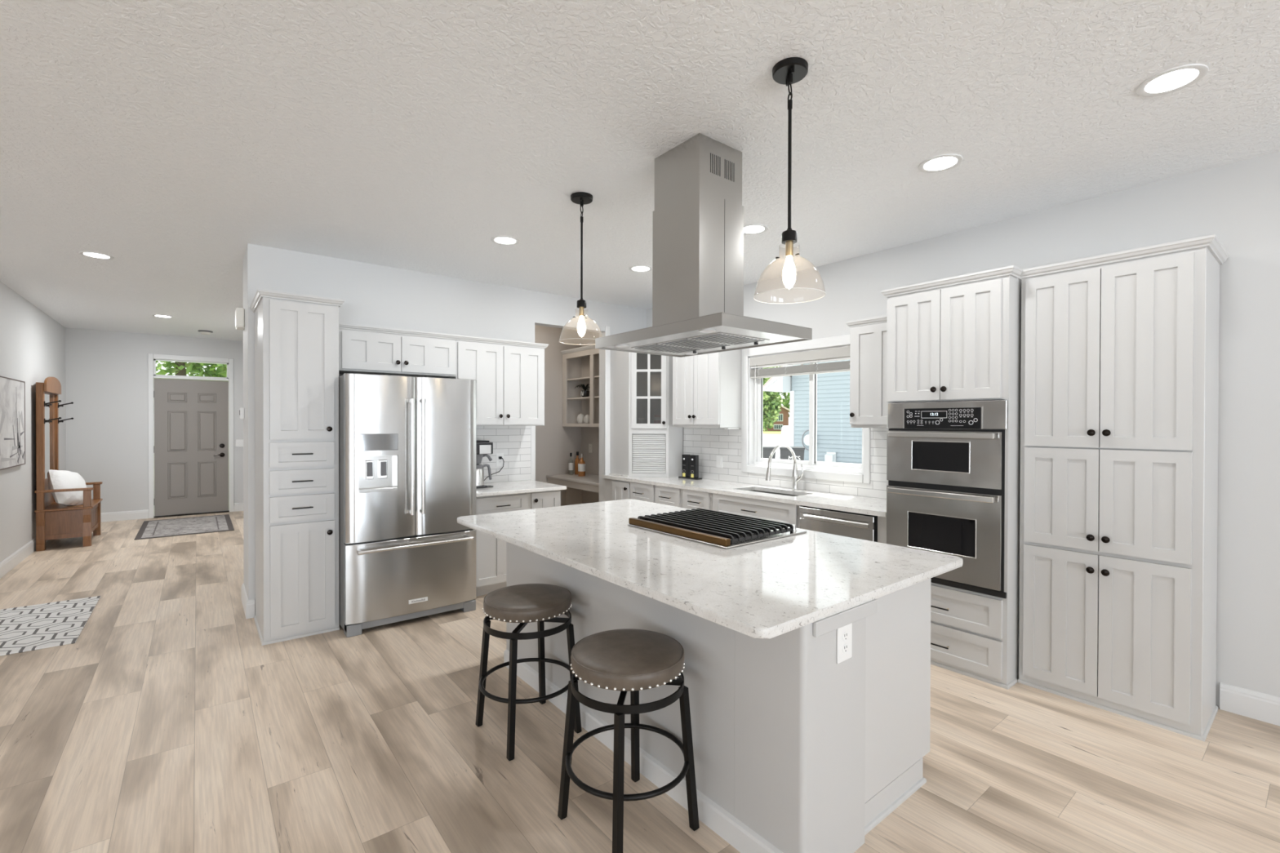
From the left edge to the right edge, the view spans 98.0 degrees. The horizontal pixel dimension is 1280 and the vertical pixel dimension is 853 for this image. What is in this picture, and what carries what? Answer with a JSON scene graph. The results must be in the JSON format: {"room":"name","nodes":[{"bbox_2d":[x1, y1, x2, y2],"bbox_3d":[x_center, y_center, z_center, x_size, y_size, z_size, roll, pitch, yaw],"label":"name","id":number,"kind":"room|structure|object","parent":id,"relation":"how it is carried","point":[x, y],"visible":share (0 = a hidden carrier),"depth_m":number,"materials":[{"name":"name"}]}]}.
{"room":"kitchen","nodes":[
{"label":"kitchen","id":0,"kind":"room"},
{"bbox_2d":[0,281,66,562],"bbox_3d":[-6.850,0.012,6.178,0.120,2.785,4.200,0,0,-39],"label":"wall","id":1,"kind":"structure","parent":0,"point":[33,343],"depth_m":6.04,"materials":[{"name":"white paint"}]},
{"bbox_2d":[0,375,25,470],"bbox_3d":[-6.116,-0.034,5.381,0.033,0.870,1.210,0,0,-39],"label":"picture","id":2,"kind":"object","parent":1,"relation":"attached to","point":[12,391],"visible":1,"depth_m":5.46,"materials":[{"name":"grey"}]},
{"bbox_2d":[0,537,48,578],"bbox_3d":[-6.800,1.337,6.229,0.016,0.134,4.200,0,0,-39],"label":"baseboard","id":3,"kind":"structure","parent":1,"relation":"attached to","point":[13,560],"depth_m":5.67,"materials":[{"name":"white paint"}]},
{"bbox_2d":[65,327,243,512],"bbox_3d":[-7.328,-0.005,8.585,2.370,2.785,0.160,0,0,-39],"label":"wall","id":4,"kind":"structure","parent":0,"point":[106,371],"depth_m":8.19,"materials":[{"name":"white paint"}]},
{"bbox_2d":[100,509,148,522],"bbox_3d":[-7.768,1.323,8.133,0.872,0.134,0.016,0,0,-39],"label":"baseboard","id":5,"kind":"structure","parent":4,"relation":"attached to","point":[135,514],"depth_m":8.23,"materials":[{"name":"white paint"}]},
{"bbox_2d":[147,353,234,518],"bbox_3d":[-7.058,0.142,8.776,1.044,2.490,0.158,0,0,-39],"label":"trim","id":6,"kind":"structure","parent":4,"relation":"attached to","point":[151,357],"depth_m":8.61,"materials":[{"name":"white paint"}]},
{"bbox_2d":[153,359,228,378],"bbox_3d":[-7.052,-0.900,8.765,0.920,0.255,0.050,0,0,-39],"label":"window","id":7,"kind":"structure","parent":4,"relation":"in","point":[154,360],"depth_m":8.71,"materials":[{"name":"white paint"}]},
{"bbox_2d":[153,378,229,518],"bbox_3d":[-7.059,0.327,8.779,0.960,2.121,0.175,0,0,-39],"label":"door","id":8,"kind":"structure","parent":4,"relation":"in","point":[191,446],"depth_m":8.74,"materials":[{"name":"grey paint"}]},
{"bbox_2d":[243,248,247,594],"bbox_3d":[-3.074,0.032,4.436,0.123,2.785,0.430,0,0,-39],"label":"wall","id":9,"kind":"structure","parent":0,"point":[245,420],"depth_m":4.38,"materials":[{"name":"white paint"}]},
{"bbox_2d":[235,307,244,330],"bbox_3d":[-3.195,-0.859,4.441,0.054,0.155,0.180,0,0,-39],"label":"door chime","id":10,"kind":"object","parent":9,"relation":"attached to","point":[239,312],"visible":1,"depth_m":4.37,"materials":[{"name":"white plastic"}]},
{"bbox_2d":[239,407,244,418],"bbox_3d":[-3.205,-0.106,4.478,0.029,0.090,0.120,0,0,-39],"label":"thermostat","id":11,"kind":"object","parent":9,"relation":"attached to","point":[242,409],"visible":1,"depth_m":4.43,"materials":[{"name":"white plastic"}]},
{"bbox_2d":[240,583,254,618],"bbox_3d":[-3.046,1.358,4.393,0.139,0.134,0.582,0,0,-39],"label":"baseboard","id":12,"kind":"structure","parent":9,"relation":"attached to","point":[248,605],"depth_m":4.15,"materials":[{"name":"white paint"}]},
{"bbox_2d":[246,243,646,615],"bbox_3d":[-1.455,0.029,5.365,3.813,2.785,0.134,0,0,-39],"label":"wall","id":13,"kind":"structure","parent":0,"point":[373,295],"depth_m":5.03,"materials":[{"name":"white paint"}]},
{"bbox_2d":[338,323,457,377],"bbox_3d":[-2.028,-0.598,4.560,0.930,0.352,0.427,0,0,-39],"label":"upper cabinet","id":14,"kind":"object","parent":13,"relation":"attached to","point":[362,349],"visible":0.95,"depth_m":4.40,"materials":[{"name":"grey paint"}]},
{"bbox_2d":[496,453,503,466],"bbox_3d":[-1.351,0.322,5.367,0.075,0.130,0.008,0,0,-39],"label":"outlet plate","id":15,"kind":"object","parent":13,"relation":"attached to","point":[499,462],"visible":1,"depth_m":5.36,"materials":[{"name":"white plastic"}]},
{"bbox_2d":[451,334,548,426],"bbox_3d":[-1.323,-0.391,5.123,0.874,0.770,0.427,0,0,-39],"label":"upper cabinet","id":16,"kind":"object","parent":13,"relation":"attached to","point":[508,375],"visible":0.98,"depth_m":4.97,"materials":[{"name":"grey paint"}]},
{"bbox_2d":[475,426,530,483],"bbox_3d":[-1.471,0.257,5.281,0.957,0.560,0.008,0,0,-39],"label":"tile backsplash","id":17,"kind":"structure","parent":13,"relation":"attached to","point":[514,442],"depth_m":5.43,"materials":[{"name":"tile"}]},
{"bbox_2d":[534,324,581,506],"bbox_3d":[-2.116,0.020,6.599,3.310,2.785,0.100,0,0,-39],"label":"wall","id":18,"kind":"structure","parent":0,"point":[554,442],"depth_m":7.32,"materials":[{"name":"grey paint"}]},
{"bbox_2d":[0,0,1279,341],"bbox_3d":[-2.620,-1.381,0.050,12.570,0.100,19.360,0,0,-39],"label":"ceiling","id":19,"kind":"structure","parent":0,"point":[163,139],"depth_m":2.48,"materials":[{"name":"white"}]},
{"bbox_2d":[78,251,114,259],"bbox_3d":[-4.327,-1.361,4.431,0.202,0.006,0.202,0,0,-39],"label":"recessed light","id":20,"kind":"object","parent":19,"relation":"in","point":[92,255],"visible":1,"depth_m":4.43,"materials":[{"name":"white paint"}]},
{"bbox_2d":[490,235,519,245],"bbox_3d":[-0.980,-1.351,4.046,0.202,0.006,0.202,0,0,-39],"label":"recessed light","id":21,"kind":"object","parent":19,"relation":"in","point":[501,240],"visible":1,"depth_m":4.04,"materials":[{"name":"white paint"}]},
{"bbox_2d":[559,191,601,345],"bbox_3d":[-0.342,-0.921,3.261,0.261,0.851,0.261,0,0,-39],"label":"pendant light","id":22,"kind":"object","parent":19,"relation":"hanging from","point":[582,198],"visible":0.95,"depth_m":3.25,"materials":[{"name":"black metal"}]},
{"bbox_2d":[577,297,586,315],"bbox_3d":[-0.342,-0.699,3.263,0.056,0.104,0.056,0,0,-39],"label":"socket","id":23,"kind":"object","parent":22,"relation":"attached to","point":[581,304],"depth_m":3.25,"materials":[{"name":"gold metal"}]},
{"bbox_2d":[629,265,652,272],"bbox_3d":[0.006,-1.353,4.779,0.202,0.006,0.202,0,0,-39],"label":"recessed light","id":24,"kind":"object","parent":19,"relation":"in","point":[640,268],"visible":0.98,"depth_m":4.78,"materials":[{"name":"white paint"}]},
{"bbox_2d":[595,133,812,357],"bbox_3d":[0.286,-0.872,2.760,0.610,0.941,0.902,0,0,-39],"label":"range hood","id":25,"kind":"object","parent":19,"relation":"hanging from","point":[698,238],"visible":1,"depth_m":2.63,"materials":[{"name":"silver metal"}]},
{"bbox_2d":[698,328,715,333],"bbox_3d":[0.288,-0.409,2.382,0.072,0.004,0.072,0,0,-39],"label":"hood light","id":26,"kind":"object","parent":25,"relation":"on","point":[703,331],"depth_m":2.38,"materials":[{"name":"white plastic"}]},
{"bbox_2d":[743,223,768,235],"bbox_3d":[0.773,-1.345,3.800,0.202,0.006,0.202,0,0,-39],"label":"recessed light","id":27,"kind":"object","parent":19,"relation":"in","point":[753,228],"visible":0.82,"depth_m":3.79,"materials":[{"name":"white paint"}]},
{"bbox_2d":[753,57,826,304],"bbox_3d":[0.560,-0.912,2.081,0.261,0.851,0.261,0,0,-39],"label":"pendant light","id":28,"kind":"object","parent":19,"relation":"hanging from","point":[791,70],"visible":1,"depth_m":2.07,"materials":[{"name":"black metal"}]},
{"bbox_2d":[785,240,793,256],"bbox_3d":[0.559,-0.664,2.082,0.028,0.053,0.028,0,0,-39],"label":"socket","id":29,"kind":"object","parent":28,"relation":"attached to","point":[788,244],"depth_m":2.07,"materials":[{"name":"gold metal"}]},
{"bbox_2d":[918,153,963,173],"bbox_3d":[1.529,-1.337,2.833,0.202,0.006,0.202,0,0,-39],"label":"recessed light","id":30,"kind":"object","parent":19,"relation":"in","point":[942,162],"visible":1,"depth_m":2.83,"materials":[{"name":"white paint"}]},
{"bbox_2d":[1136,63,1208,97],"bbox_3d":[2.049,-1.331,2.146,0.202,0.006,0.202,0,0,-39],"label":"recessed light","id":31,"kind":"object","parent":19,"relation":"in","point":[1174,79],"visible":1,"depth_m":2.14,"materials":[{"name":"white paint"}]},
{"bbox_2d":[0,511,1279,852],"bbox_3d":[-2.626,1.494,0.069,12.570,0.080,19.360,0,0,-39],"label":"floor","id":32,"kind":"structure","parent":0,"point":[168,725],"depth_m":2.45,"materials":[{"name":"brown wood"}]},
{"bbox_2d":[0,595,101,656],"bbox_3d":[-4.735,1.421,3.656,1.600,0.009,1.250,0,0,-39],"label":"area rug","id":33,"kind":"object","parent":32,"relation":"on","point":[51,624],"visible":1,"depth_m":3.98,"materials":[{"name":"fabric"}]},
{"bbox_2d":[34,377,102,551],"bbox_3d":[-6.881,0.406,6.726,0.468,1.990,0.890,0,0,-39],"label":"hall tree","id":34,"kind":"object","parent":32,"relation":"on","point":[54,521],"visible":0.94,"depth_m":6.45,"materials":[{"name":"brown wood"}]},
{"bbox_2d":[44,393,51,479],"bbox_3d":[-7.037,0.111,6.599,0.010,1.000,0.490,0,0,-39],"label":"mirror","id":35,"kind":"object","parent":34,"relation":"on","point":[47,396],"depth_m":6.62,"materials":[{"name":"white mirror"}]},
{"bbox_2d":[47,469,86,506],"bbox_3d":[-6.793,0.735,6.614,0.267,0.472,0.503,0,0,-13],"label":"throw pillow","id":36,"kind":"object","parent":34,"relation":"on","point":[57,479],"visible":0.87,"depth_m":6.50,"materials":[{"name":"white fabric"}]},
{"bbox_2d":[134,514,234,539],"bbox_3d":[-6.356,1.391,7.811,1.000,0.008,1.620,0,0,-39],"label":"mat","id":37,"kind":"object","parent":32,"relation":"on","point":[215,523],"visible":1,"depth_m":7.69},
{"bbox_2d":[249,288,344,645],"bbox_3d":[-2.482,0.269,4.017,0.504,2.318,0.716,0,0,-39],"label":"tall cabinet","id":38,"kind":"object","parent":32,"relation":"on","point":[297,528],"visible":1,"depth_m":3.77,"materials":[{"name":"grey paint"}]},
{"bbox_2d":[338,373,475,637],"bbox_3d":[-1.864,0.532,4.338,0.916,1.792,0.917,0,0,-39],"label":"refrigerator","id":39,"kind":"object","parent":32,"relation":"on","point":[407,444],"visible":1,"depth_m":3.97,"materials":[{"name":"grey"}]},
{"bbox_2d":[475,489,560,596],"bbox_3d":[-1.249,0.998,5.039,0.875,0.852,0.669,0,0,-39],"label":"base cabinet","id":40,"kind":"object","parent":32,"relation":"on","point":[491,551],"visible":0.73,"depth_m":4.69,"materials":[{"name":"grey paint"}]},
{"bbox_2d":[475,480,566,497],"bbox_3d":[-1.231,0.555,5.035,0.900,0.032,0.690,0,0,-39],"label":"countertop","id":41,"kind":"structure","parent":40,"relation":"on","point":[526,486],"depth_m":4.92,"materials":[{"name":"stone"}]},
{"bbox_2d":[475,440,504,488],"bbox_3d":[-1.385,0.331,5.074,0.291,0.415,0.574,0,0,32],"label":"coffee maker","id":42,"kind":"object","parent":41,"relation":"on","point":[483,447],"visible":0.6,"depth_m":4.88,"materials":[{"name":"black plastic"}]},
{"bbox_2d":[475,463,492,486],"bbox_3d":[-1.411,0.427,4.933,0.207,0.187,0.128,0,0,-39],"label":"coffee carafe","id":43,"kind":"object","parent":42,"relation":"on","point":[479,468],"visible":0.64,"depth_m":4.87,"materials":[{"name":"silver metal"}]},
{"bbox_2d":[475,454,492,463],"bbox_3d":[-1.423,0.285,4.929,0.239,0.085,0.156,0,0,-39],"label":"basket","id":44,"kind":"object","parent":42,"relation":"on","point":[478,457],"depth_m":4.88,"materials":[{"name":"grey plastic"}]},
{"bbox_2d":[475,484,493,488],"bbox_3d":[-1.455,0.530,4.960,0.240,0.018,0.235,0,0,-39],"label":"tray","id":45,"kind":"object","parent":42,"relation":"on","point":[481,486],"depth_m":4.88,"materials":[{"name":"black plastic"}]},
{"bbox_2d":[475,583,582,760],"bbox_3d":[-0.534,1.118,2.652,0.451,0.647,0.450,0,0,-39],"label":"bar stool","id":46,"kind":"object","parent":32,"relation":"on","point":[523,604],"visible":0.99,"depth_m":2.55,"materials":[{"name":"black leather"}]},
{"bbox_2d":[546,473,599,505],"bbox_3d":[-0.625,1.026,6.926,0.546,0.775,1.250,0,0,-39],"label":"desk","id":47,"kind":"object","parent":32,"relation":"on","point":[575,484],"visible":0.52,"depth_m":7.01,"materials":[{"name":"grey"}]},
{"bbox_2d":[574,451,579,474],"bbox_3d":[-0.828,0.485,7.367,0.073,0.300,0.073,0,0,-39],"label":"liquor bottle","id":48,"kind":"object","parent":47,"relation":"on","point":[577,460],"visible":0.81,"depth_m":7.34,"materials":[{"name":"brown"}]},
{"bbox_2d":[577,453,585,476],"bbox_3d":[-0.747,0.494,7.137,0.095,0.285,0.095,0,0,-39],"label":"liquor bottle","id":49,"kind":"object","parent":47,"relation":"on","point":[581,464],"visible":1,"depth_m":7.10,"materials":[{"name":"brown"}]},
{"bbox_2d":[604,478,630,501],"bbox_3d":[-0.031,0.994,6.115,0.634,0.852,0.467,0,0,-39],"label":"base cabinet","id":50,"kind":"object","parent":32,"relation":"on","point":[615,490],"visible":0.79,"depth_m":5.94,"materials":[{"name":"grey paint"}]},
{"bbox_2d":[557,628,699,852],"bbox_3d":[-0.045,1.123,2.029,0.451,0.647,0.450,0,0,-39],"label":"bar stool","id":51,"kind":"object","parent":32,"relation":"on","point":[633,660],"visible":1,"depth_m":1.95,"materials":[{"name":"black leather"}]},
{"bbox_2d":[630,481,682,507],"bbox_3d":[0.357,0.998,5.627,0.636,0.852,0.779,0,0,-39],"label":"base cabinet","id":52,"kind":"object","parent":32,"relation":"on","point":[666,495],"visible":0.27,"depth_m":5.41,"materials":[{"name":"grey paint"}]},
{"bbox_2d":[682,488,712,510],"bbox_3d":[0.719,1.002,5.172,0.636,0.852,0.381,0,0,-39],"label":"base cabinet","id":53,"kind":"object","parent":32,"relation":"on","point":[691,500],"visible":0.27,"depth_m":4.98,"materials":[{"name":"grey paint"}]},
{"bbox_2d":[503,542,930,852],"bbox_3d":[0.225,1.021,2.824,0.982,0.842,2.116,0,0,-39],"label":"kitchen island","id":54,"kind":"object","parent":32,"relation":"on","point":[797,749],"visible":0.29,"depth_m":2.00,"materials":[{"name":"grey paint"}]},
{"bbox_2d":[457,498,963,639],"bbox_3d":[0.139,0.582,2.934,1.370,0.032,2.390,0,0,-39],"label":"island countertop","id":55,"kind":"structure","parent":54,"relation":"on","point":[771,588],"depth_m":2.31,"materials":[{"name":"stone"}]},
{"bbox_2d":[627,508,807,548],"bbox_3d":[0.411,0.539,3.074,0.630,0.052,0.760,0,0,-39],"label":"gas cooktop","id":56,"kind":"object","parent":55,"relation":"in","point":[711,527],"visible":1,"depth_m":2.91,"materials":[{"name":"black metal"}]},
{"bbox_2d":[627,520,807,548],"bbox_3d":[0.411,0.561,3.074,0.630,0.008,0.760,0,0,-39],"label":"tray","id":57,"kind":"object","parent":56,"relation":"on","point":[736,543],"depth_m":2.80,"materials":[{"name":"silver metal"}]},
{"bbox_2d":[836,622,852,663],"bbox_3d":[0.678,0.715,1.842,0.086,0.122,0.008,0,0,-39],"label":"outlet plate","id":58,"kind":"object","parent":54,"relation":"attached to","point":[844,634],"visible":0.98,"depth_m":1.83,"materials":[{"name":"white plastic"}]},
{"bbox_2d":[842,631,848,641],"bbox_3d":[0.680,0.695,1.840,0.033,0.033,0.002,0,0,-39],"label":"receptacle","id":59,"kind":"object","parent":58,"relation":"attached to","point":[845,633],"depth_m":1.84,"materials":[{"name":"white"}]},
{"bbox_2d":[842,643,848,653],"bbox_3d":[0.679,0.735,1.840,0.033,0.033,0.002,0,0,-39],"label":"receptacle","id":60,"kind":"object","parent":58,"relation":"attached to","point":[845,646],"depth_m":1.84,"materials":[{"name":"white"}]},
{"bbox_2d":[711,493,800,528],"bbox_3d":[1.119,1.006,4.670,0.636,0.852,0.902,0,0,-39],"label":"base cabinet","id":61,"kind":"object","parent":32,"relation":"on","point":[784,513],"visible":0.16,"depth_m":4.44,"materials":[{"name":"grey paint"}]},
{"bbox_2d":[601,472,886,516],"bbox_3d":[0.827,0.560,5.056,0.614,0.032,3.227,0,0,-39],"label":"countertop","id":62,"kind":"structure","parent":61,"relation":"on","point":[834,501],"depth_m":4.57,"materials":[{"name":"stone"}]},
{"bbox_2d":[608,350,683,477],"bbox_3d":[0.063,-0.220,6.069,0.541,1.510,0.679,0,0,-39],"label":"cabinet","id":63,"kind":"object","parent":62,"relation":"on","point":[642,384],"visible":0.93,"depth_m":5.92,"materials":[{"name":"grey paint"}]},
{"bbox_2d":[636,372,661,375],"bbox_3d":[0.074,-0.600,6.094,0.450,0.018,0.590,0,0,-39],"label":"shelf","id":64,"kind":"object","parent":63,"relation":"attached to","point":[637,373],"depth_m":6.24,"materials":[{"name":"grey paint"}]},
{"bbox_2d":[636,398,661,400],"bbox_3d":[0.073,-0.308,6.096,0.450,0.018,0.590,0,0,-39],"label":"shelf","id":65,"kind":"object","parent":63,"relation":"attached to","point":[660,398],"depth_m":6.18,"materials":[{"name":"grey paint"}]},
{"bbox_2d":[653,415,661,423],"bbox_3d":[0.192,-0.047,5.998,0.086,0.150,0.086,0,0,-39],"label":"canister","id":66,"kind":"object","parent":63,"relation":"in","point":[657,420],"visible":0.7,"depth_m":5.96,"materials":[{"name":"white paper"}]},
{"bbox_2d":[678,476,702,479],"bbox_3d":[0.519,0.531,5.748,0.090,0.014,0.270,0,0,-39],"label":"tray","id":67,"kind":"object","parent":62,"relation":"on","point":[686,477],"visible":0.88,"depth_m":5.68,"materials":[{"name":"black plastic"}]},
{"bbox_2d":[681,454,690,476],"bbox_3d":[0.479,0.408,5.795,0.068,0.232,0.063,0,0,37],"label":"pepper grinder","id":68,"kind":"object","parent":67,"relation":"on","point":[686,459],"visible":0.96,"depth_m":5.77,"materials":[{"name":"black plastic"}]},
{"bbox_2d":[689,454,698,478],"bbox_3d":[0.557,0.408,5.698,0.068,0.232,0.063,0,0,37],"label":"pepper grinder","id":69,"kind":"object","parent":67,"relation":"on","point":[694,466],"visible":1,"depth_m":5.68,"materials":[{"name":"black plastic"}]},
{"bbox_2d":[750,489,797,496],"bbox_3d":[1.123,0.682,4.709,0.314,0.206,0.659,0,0,-39],"label":"sink","id":70,"kind":"object","parent":62,"relation":"in","point":[753,490],"visible":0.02,"depth_m":4.87,"materials":[{"name":"silver metal"}]},
{"bbox_2d":[765,444,803,490],"bbox_3d":[1.210,0.346,4.648,0.417,0.402,0.110,0,0,-39],"label":"faucet","id":71,"kind":"object","parent":62,"relation":"on","point":[795,477],"visible":1,"depth_m":4.73,"materials":[{"name":"silver metal"}]},
{"bbox_2d":[799,505,886,543],"bbox_3d":[1.616,1.011,4.050,0.600,0.852,0.668,0,0,-39],"label":"dishwasher","id":72,"kind":"object","parent":32,"relation":"on","point":[853,525],"visible":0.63,"depth_m":3.83,"materials":[{"name":"silver"}]},
{"bbox_2d":[880,265,1022,689],"bbox_3d":[2.029,0.283,3.504,0.661,2.318,0.749,0,0,-39],"label":"tall cabinet","id":73,"kind":"object","parent":32,"relation":"on","point":[957,338],"visible":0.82,"depth_m":3.19,"materials":[{"name":"grey paint"}]},
{"bbox_2d":[886,400,1008,598],"bbox_3d":[1.996,0.398,3.471,0.634,1.093,0.673,0,0,-39],"label":"double oven","id":74,"kind":"object","parent":73,"relation":"in","point":[945,460],"visible":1,"depth_m":3.25,"materials":[{"name":"silver"}]},
{"bbox_2d":[1017,234,1228,742],"bbox_3d":[2.545,0.287,2.970,0.519,2.318,0.764,0,0,-39],"label":"pantry cabinet","id":75,"kind":"object","parent":32,"relation":"on","point":[1117,607],"visible":1,"depth_m":2.78,"materials":[{"name":"grey paint"}]},
{"bbox_2d":[581,151,1279,707],"bbox_3d":[2.226,0.047,3.921,0.172,2.785,19.360,0,0,-39],"label":"wall","id":76,"kind":"structure","parent":0,"point":[1237,202],"depth_m":2.86,"materials":[{"name":"white paint"}]},
{"bbox_2d":[560,344,599,426],"bbox_3d":[-0.536,-0.497,6.986,0.327,1.000,1.245,0,0,-39],"label":"cabinet","id":77,"kind":"object","parent":76,"relation":"attached to","point":[580,366],"visible":0.58,"depth_m":7.35,"materials":[{"name":"grey paint"}]},
{"bbox_2d":[567,376,589,382],"bbox_3d":[-0.709,-0.614,7.232,0.264,0.018,0.607,0,0,-39],"label":"shelf","id":78,"kind":"object","parent":77,"relation":"attached to","point":[569,379],"depth_m":7.30,"materials":[{"name":"grey paint"}]},
{"bbox_2d":[567,396,589,399],"bbox_3d":[-0.709,-0.364,7.234,0.264,0.018,0.607,0,0,-39],"label":"shelf","id":79,"kind":"object","parent":77,"relation":"attached to","point":[568,397],"depth_m":7.26,"materials":[{"name":"grey paint"}]},
{"bbox_2d":[577,413,584,423],"bbox_3d":[-0.775,-0.100,7.314,0.110,0.139,0.110,0,0,29],"label":"egg ornament","id":80,"kind":"object","parent":77,"relation":"on","point":[580,417],"visible":0.89,"depth_m":7.28,"materials":[{"name":"white"}]},
{"bbox_2d":[575,384,589,397],"bbox_3d":[-0.729,-0.461,7.211,0.205,0.175,0.258,0,0,-39],"label":"potted plant","id":81,"kind":"object","parent":77,"relation":"on","point":[585,393],"visible":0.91,"depth_m":7.19,"materials":[{"name":"black plant"}]},
{"bbox_2d":[672,349,741,429],"bbox_3d":[0.649,-0.434,5.491,0.357,0.916,0.692,0,0,-39],"label":"upper cabinet","id":82,"kind":"object","parent":76,"relation":"attached to","point":[707,388],"visible":0.89,"depth_m":5.31,"materials":[{"name":"grey paint"}]},
{"bbox_2d":[715,454,722,467],"bbox_3d":[0.796,0.350,5.579,0.008,0.125,0.085,0,0,-39],"label":"switch plate","id":83,"kind":"object","parent":76,"relation":"attached to","point":[719,458],"visible":1,"depth_m":5.58,"materials":[{"name":"white plastic"}]},
{"bbox_2d":[683,426,886,498],"bbox_3d":[1.274,0.263,4.992,0.008,0.565,2.620,0,0,-39],"label":"tile backsplash","id":84,"kind":"structure","parent":76,"relation":"attached to","point":[707,443],"depth_m":5.35,"materials":[{"name":"tile"}]},
{"bbox_2d":[741,334,870,484],"bbox_3d":[1.443,-0.150,4.885,0.176,1.182,1.307,0,0,-39],"label":"window","id":85,"kind":"structure","parent":76,"relation":"in","point":[751,428],"depth_m":4.95,"materials":[{"name":"white paint"}]},
{"bbox_2d":[750,346,849,419],"bbox_3d":[1.419,-0.348,4.851,0.072,0.599,1.145,0,0,-39],"label":"window blind","id":86,"kind":"object","parent":85,"relation":"attached to","point":[843,353],"visible":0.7,"depth_m":4.84,"materials":[{"name":"grey plastic"}]},
{"bbox_2d":[845,315,887,427],"bbox_3d":[1.794,-0.383,4.054,0.357,0.787,0.464,0,0,-39],"label":"upper cabinet","id":87,"kind":"object","parent":76,"relation":"attached to","point":[868,340],"visible":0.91,"depth_m":4.01,"materials":[{"name":"grey paint"}]},
{"bbox_2d":[1219,682,1279,725],"bbox_3d":[5.545,1.408,-0.373,0.016,0.134,8.250,0,0,-39],"label":"baseboard","id":88,"kind":"structure","parent":76,"relation":"attached to","point":[1263,707],"depth_m":2.77,"materials":[{"name":"white paint"}]},
{"bbox_3d":[-4.718,0.012,6.905,0.380,2.785,5.720,0,0,-39],"label":"wall","id":89,"kind":"structure","parent":0,"visible":0},
{"bbox_2d":[234,502,243,511],"bbox_3d":[-6.526,1.319,9.122,0.212,0.134,0.016,0,0,-39],"label":"baseboard","id":90,"kind":"structure","parent":89,"relation":"attached to","point":[237,506],"depth_m":9.09,"materials":[{"name":"white paint"}]},
{"label":"outside","id":91,"kind":"structure","parent":0,"visible":0},
{"bbox_2d":[762,440,780,458],"bbox_3d":[4.866,1.479,29.454,35.700,0.100,80.000,0,0,-39],"label":"driveway","id":92,"kind":"structure","parent":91,"point":[765,443],"depth_m":40.52,"materials":[{"name":"white concrete"}]},
{"bbox_2d":[762,446,775,458],"bbox_3d":[3.161,1.019,14.198,0.600,1.010,0.697,0,0,13],"label":"trash bin","id":93,"kind":"object","parent":92,"relation":"on","point":[766,451],"visible":0.12,"depth_m":13.86,"materials":[{"name":"grey plastic"}]},
{"bbox_2d":[762,366,782,431],"bbox_3d":[5.533,-2.120,28.429,3.801,7.144,3.440,0,0,-39],"label":"leafy tree","id":94,"kind":"object","parent":92,"relation":"on","point":[771,402],"visible":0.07,"depth_m":27.59,"materials":[{"name":"green plant"}]},
{"bbox_2d":[780,425,790,445],"bbox_3d":[7.364,0.711,25.427,1.720,1.499,4.481,0,0,16],"label":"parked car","id":95,"kind":"object","parent":92,"relation":"on","point":[785,429],"visible":0.19,"depth_m":24.52,"materials":[{"name":"white paint"}]},
{"bbox_2d":[779,446,804,460],"bbox_3d":[3.837,1.022,14.072,0.600,1.010,0.697,0,0,13],"label":"trash bin","id":96,"kind":"object","parent":92,"relation":"on","point":[785,454],"visible":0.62,"depth_m":13.76,"materials":[{"name":"grey plastic"}]},
{"bbox_2d":[763,360,862,463],"bbox_3d":[10.734,-2.722,15.824,5.480,8.505,13.900,0,0,-39],"label":"house","id":97,"kind":"structure","parent":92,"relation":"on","point":[835,433],"depth_m":18.08,"materials":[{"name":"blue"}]},
{"bbox_2d":[801,430,808,450],"bbox_3d":[5.621,0.452,18.465,0.149,0.691,0.572,0,0,-39],"label":"hose reel","id":98,"kind":"object","parent":97,"relation":"attached to","point":[806,437],"visible":0.47,"depth_m":18.49,"materials":[{"name":"grey"}]},
{"bbox_2d":[824,452,835,462],"bbox_3d":[6.098,0.992,17.852,0.169,0.330,0.320,0,0,-39],"label":"wall vent","id":99,"kind":"object","parent":97,"relation":"attached to","point":[829,456],"visible":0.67,"depth_m":17.78,"materials":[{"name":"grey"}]},
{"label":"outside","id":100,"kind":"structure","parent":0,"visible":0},
{"bbox_3d":[-32.356,1.458,20.012,34.300,0.100,48.400,0,0,-39],"label":"ground","id":101,"kind":"structure","parent":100,"visible":0},
{"bbox_2d":[155,360,226,377],"bbox_3d":[-10.424,-1.188,12.172,5.578,5.421,3.909,0,0,-39],"label":"leafy tree","id":102,"kind":"object","parent":101,"relation":"on","point":[193,368],"visible":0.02,"depth_m":12.31,"materials":[{"name":"green plant"}]},
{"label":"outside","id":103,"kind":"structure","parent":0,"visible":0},
{"bbox_2d":[762,431,781,434],"bbox_3d":[43.197,1.041,111.107,74.000,0.100,160.000,0,0,-39],"label":"lawn","id":104,"kind":"structure","parent":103,"point":[763,432],"depth_m":95.42,"materials":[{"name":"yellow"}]},
{"bbox_2d":[762,404,790,431],"bbox_3d":[27.931,-2.091,116.840,7.300,6.000,10.300,0,0,14],"label":"house","id":105,"kind":"structure","parent":104,"relation":"on","point":[783,420],"depth_m":112.16,"materials":[{"name":"brown"}]},
{"bbox_2d":[764,391,790,417],"bbox_3d":[38.358,-7.216,133.675,25.898,16.089,29.718,0,0,-39],"label":"leafy tree","id":106,"kind":"object","parent":104,"relation":"on","point":[785,402],"visible":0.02,"depth_m":131.88,"materials":[{"name":"green plant"}]},
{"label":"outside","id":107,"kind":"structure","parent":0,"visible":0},
{"bbox_2d":[762,434,781,441],"bbox_3d":[10.312,1.202,72.138,26.000,0.100,140.000,0,0,-39],"label":"road","id":108,"kind":"structure","parent":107,"point":[771,437],"depth_m":60.32,"materials":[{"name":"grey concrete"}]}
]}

